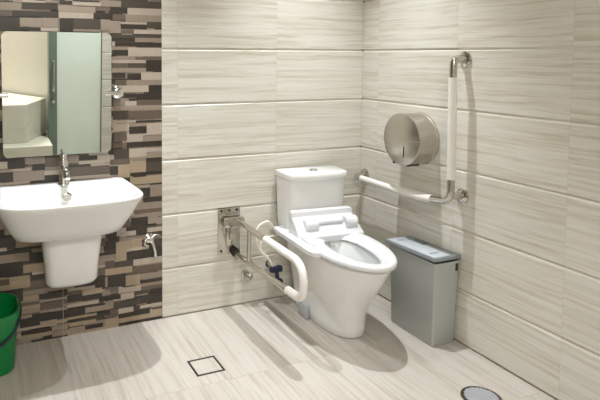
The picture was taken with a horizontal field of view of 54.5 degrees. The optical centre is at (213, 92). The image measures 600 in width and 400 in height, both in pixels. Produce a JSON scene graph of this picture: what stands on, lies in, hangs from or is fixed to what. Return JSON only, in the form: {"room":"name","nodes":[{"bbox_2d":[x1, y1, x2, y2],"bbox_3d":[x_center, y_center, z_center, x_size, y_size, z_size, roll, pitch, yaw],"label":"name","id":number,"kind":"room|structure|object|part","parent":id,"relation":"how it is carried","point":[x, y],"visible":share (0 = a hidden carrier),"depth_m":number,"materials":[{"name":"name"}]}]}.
{"room":"public restroom","nodes":[
{"label":"public restroom","id":0,"kind":"room"},
{"bbox_2d":[0,0,364,344],"bbox_3d":[-0.502,-0.248,3.011,3.238,3.019,0.124,-1,4,-23],"label":"wall","id":1,"kind":"structure","parent":0,"point":[220,96],"depth_m":3.15,"materials":[{"name":"stone mosaic tile"},{"name":"cream ceramic tile"},{"name":"beige grout"}]},
{"bbox_2d":[0,31,123,157],"bbox_3d":[-0.766,0.007,2.815,0.660,0.604,0.078,-1,4,-23],"label":"wall mirror","id":2,"kind":"object","parent":1,"relation":"attached to","point":[56,94],"visible":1,"depth_m":2.79,"materials":[{"name":"clear glass"}]},
{"bbox_3d":[-0.497,-0.001,2.937,0.068,0.068,0.058,-1,6,-23],"label":"pivot knob","id":3,"kind":"part","parent":2,"relation":"part of","materials":[{"name":"silver metal"}]},
{"bbox_2d":[0,177,142,287],"bbox_3d":[-0.675,0.698,2.670,0.652,0.470,0.486,-1,4,-23],"label":"washbasin","id":4,"kind":"object","parent":1,"relation":"attached to","point":[69,222],"visible":1,"depth_m":2.66,"materials":[{"name":"white ceramic"}]},
{"bbox_2d":[58,149,70,185],"bbox_3d":[-0.722,0.362,2.775,0.054,0.194,0.161,-1,4,-23],"label":"faucet","id":5,"kind":"object","parent":4,"relation":"on","point":[64,173],"visible":1,"depth_m":2.80,"materials":[{"name":"silver metal"}]},
{"bbox_3d":[-0.743,0.294,2.820,0.038,0.065,0.053,-1,4,-23],"label":"lever","id":6,"kind":"part","parent":5,"relation":"part of","materials":[{"name":"silver metal"}]},
{"bbox_3d":[-0.714,0.388,2.758,0.040,0.062,0.121,-1,4,-23],"label":"spout","id":7,"kind":"part","parent":5,"relation":"part of","materials":[{"name":"silver metal"}]},
{"bbox_3d":[-0.674,0.562,2.661,0.652,0.197,0.486,-1,4,-23],"label":"bowl","id":8,"kind":"part","parent":4,"relation":"part of","materials":[{"name":"white ceramic"}]},
{"bbox_2d":[143,233,159,256],"bbox_3d":[-0.337,0.808,3.047,0.088,0.120,0.067,-1,4,-23],"label":"tap","id":9,"kind":"object","parent":1,"relation":"attached to","point":[149,237],"visible":1,"depth_m":3.03,"materials":[{"name":"silver metal"}]},
{"bbox_3d":[-0.330,0.785,3.030,0.088,0.073,0.029,-1,4,-23],"label":"handle","id":10,"kind":"part","parent":9,"relation":"part of","materials":[{"name":"silver metal"}]},
{"bbox_3d":[-0.322,0.824,3.034,0.039,0.090,0.021,1,4,17],"label":"spout","id":11,"kind":"part","parent":9,"relation":"part of","materials":[{"name":"silver metal"}]},
{"bbox_2d":[241,270,252,280],"bbox_3d":[0.194,1.054,3.289,0.058,0.054,0.063,-1,4,-23],"label":"valve","id":12,"kind":"object","parent":1,"relation":"attached to","point":[245,274],"visible":1,"depth_m":3.29,"materials":[{"name":"silver metal"}]},
{"bbox_3d":[0.206,1.058,3.278,0.028,0.042,0.042,3,5,41],"label":"valve knob","id":13,"kind":"part","parent":12,"relation":"part of","materials":[{"name":"silver metal"}]},
{"bbox_2d":[218,206,307,301],"bbox_3d":[0.233,0.819,2.908,0.138,0.285,0.767,-1,4,-23],"label":"grab bar","id":14,"kind":"object","parent":1,"relation":"attached to","point":[230,220],"visible":1,"depth_m":3.09,"materials":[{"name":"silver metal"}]},
{"bbox_3d":[0.086,0.786,3.258,0.136,0.265,0.005,-1,4,-23],"label":"wall plate","id":15,"kind":"part","parent":14,"relation":"part of","materials":[{"name":"silver metal"}]},
{"bbox_3d":[0.203,0.738,3.068,0.033,0.039,0.341,-1,4,-23],"label":"rail","id":16,"kind":"part","parent":14,"relation":"part of","materials":[{"name":"silver metal"}]},
{"bbox_3d":[0.241,0.930,2.986,0.031,0.043,0.586,-1,4,-23],"label":"rail","id":17,"kind":"part","parent":14,"relation":"part of","materials":[{"name":"silver metal"}]},
{"bbox_2d":[255,220,282,281],"bbox_3d":[0.300,0.911,3.291,0.181,0.378,0.125,-1,4,-23],"label":"hose","id":18,"kind":"object","parent":1,"relation":"attached to","point":[273,268],"visible":0.87,"depth_m":3.26,"materials":[{"name":"white plastic"}]},
{"bbox_2d":[0,294,556,399],"bbox_3d":[0.531,1.454,0.563,3.108,0.100,5.408,-1,4,-23],"label":"floor","id":19,"kind":"structure","parent":0,"point":[266,349],"depth_m":2.68,"materials":[{"name":"tile"}]},
{"bbox_2d":[0,293,21,376],"bbox_3d":[-1.054,1.127,2.628,0.333,0.278,0.321,-1,4,-23],"label":"bucket","id":20,"kind":"object","parent":19,"relation":"on","point":[10,307],"visible":1,"depth_m":2.58,"materials":[{"name":"plastic"}]},
{"bbox_3d":[-1.027,1.064,2.560,0.333,0.137,0.184,-1,4,-23],"label":"handle","id":21,"kind":"part","parent":20,"relation":"part of","materials":[{"name":"plastic"}]},
{"bbox_2d":[187,355,224,376],"bbox_3d":[-0.037,1.269,2.657,0.138,0.004,0.138,-1,4,-23],"label":"floor drain","id":22,"kind":"object","parent":19,"relation":"on","point":[206,365],"visible":1,"depth_m":2.65,"materials":[{"name":"tile"}]},
{"bbox_2d":[274,166,396,337],"bbox_3d":[0.645,0.853,3.025,0.437,0.788,0.821,-1,4,-18],"label":"toilet","id":23,"kind":"object","parent":19,"relation":"on","point":[346,268],"visible":0.97,"depth_m":3.07,"materials":[{"name":"white ceramic"}]},
{"bbox_3d":[0.448,0.792,3.065,0.091,0.029,0.483,-1,4,-18],"label":"panel","id":24,"kind":"part","parent":23,"relation":"part of","materials":[{"name":"white plastic"}]},
{"bbox_3d":[0.569,0.466,3.291,0.388,0.036,0.223,-1,4,-18],"label":"cistern lid","id":25,"kind":"part","parent":23,"relation":"part of","materials":[{"name":"white ceramic"}]},
{"bbox_3d":[0.664,1.031,3.051,0.351,0.430,0.772,-1,4,-18],"label":"bowl","id":26,"kind":"part","parent":23,"relation":"part of","materials":[{"name":"white ceramic"}]},
{"bbox_2d":[385,236,460,346],"bbox_3d":[1.080,1.022,2.995,0.172,0.455,0.366,-1,4,-23],"label":"waste bin","id":27,"kind":"object","parent":19,"relation":"on","point":[424,278],"visible":1,"depth_m":2.88,"materials":[{"name":"grey plastic"}]},
{"bbox_3d":[1.081,0.812,2.982,0.172,0.018,0.366,-1,2,-23],"label":"lid","id":28,"kind":"part","parent":27,"relation":"part of","materials":[{"name":"grey plastic"}]},
{"bbox_2d":[460,386,501,399],"bbox_3d":[1.128,1.285,2.414,0.164,0.005,0.164,-1,4,-23],"label":"floor drain","id":29,"kind":"object","parent":19,"relation":"on","point":[469,392],"visible":1,"depth_m":2.43,"materials":[{"name":"silver metal"}]},
{"bbox_2d":[359,0,599,399],"bbox_3d":[1.826,-0.158,1.540,0.120,3.000,4.400,-1,4,-23],"label":"wall","id":30,"kind":"structure","parent":0,"point":[526,235],"depth_m":2.60,"materials":[{"name":"beige tile"}]},
{"bbox_2d":[384,112,439,166],"bbox_3d":[1.056,0.251,3.075,0.134,0.282,0.278,-1,4,-23],"label":"dispenser","id":31,"kind":"object","parent":30,"relation":"attached to","point":[410,139],"visible":1,"depth_m":3.00,"materials":[{"name":"silver metal"}]},
{"bbox_2d":[354,51,471,204],"bbox_3d":[1.040,0.174,3.152,0.101,0.794,0.839,-1,4,-23],"label":"grab bar","id":32,"kind":"object","parent":30,"relation":"attached to","point":[465,58],"visible":1,"depth_m":2.79,"materials":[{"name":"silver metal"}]}
]}

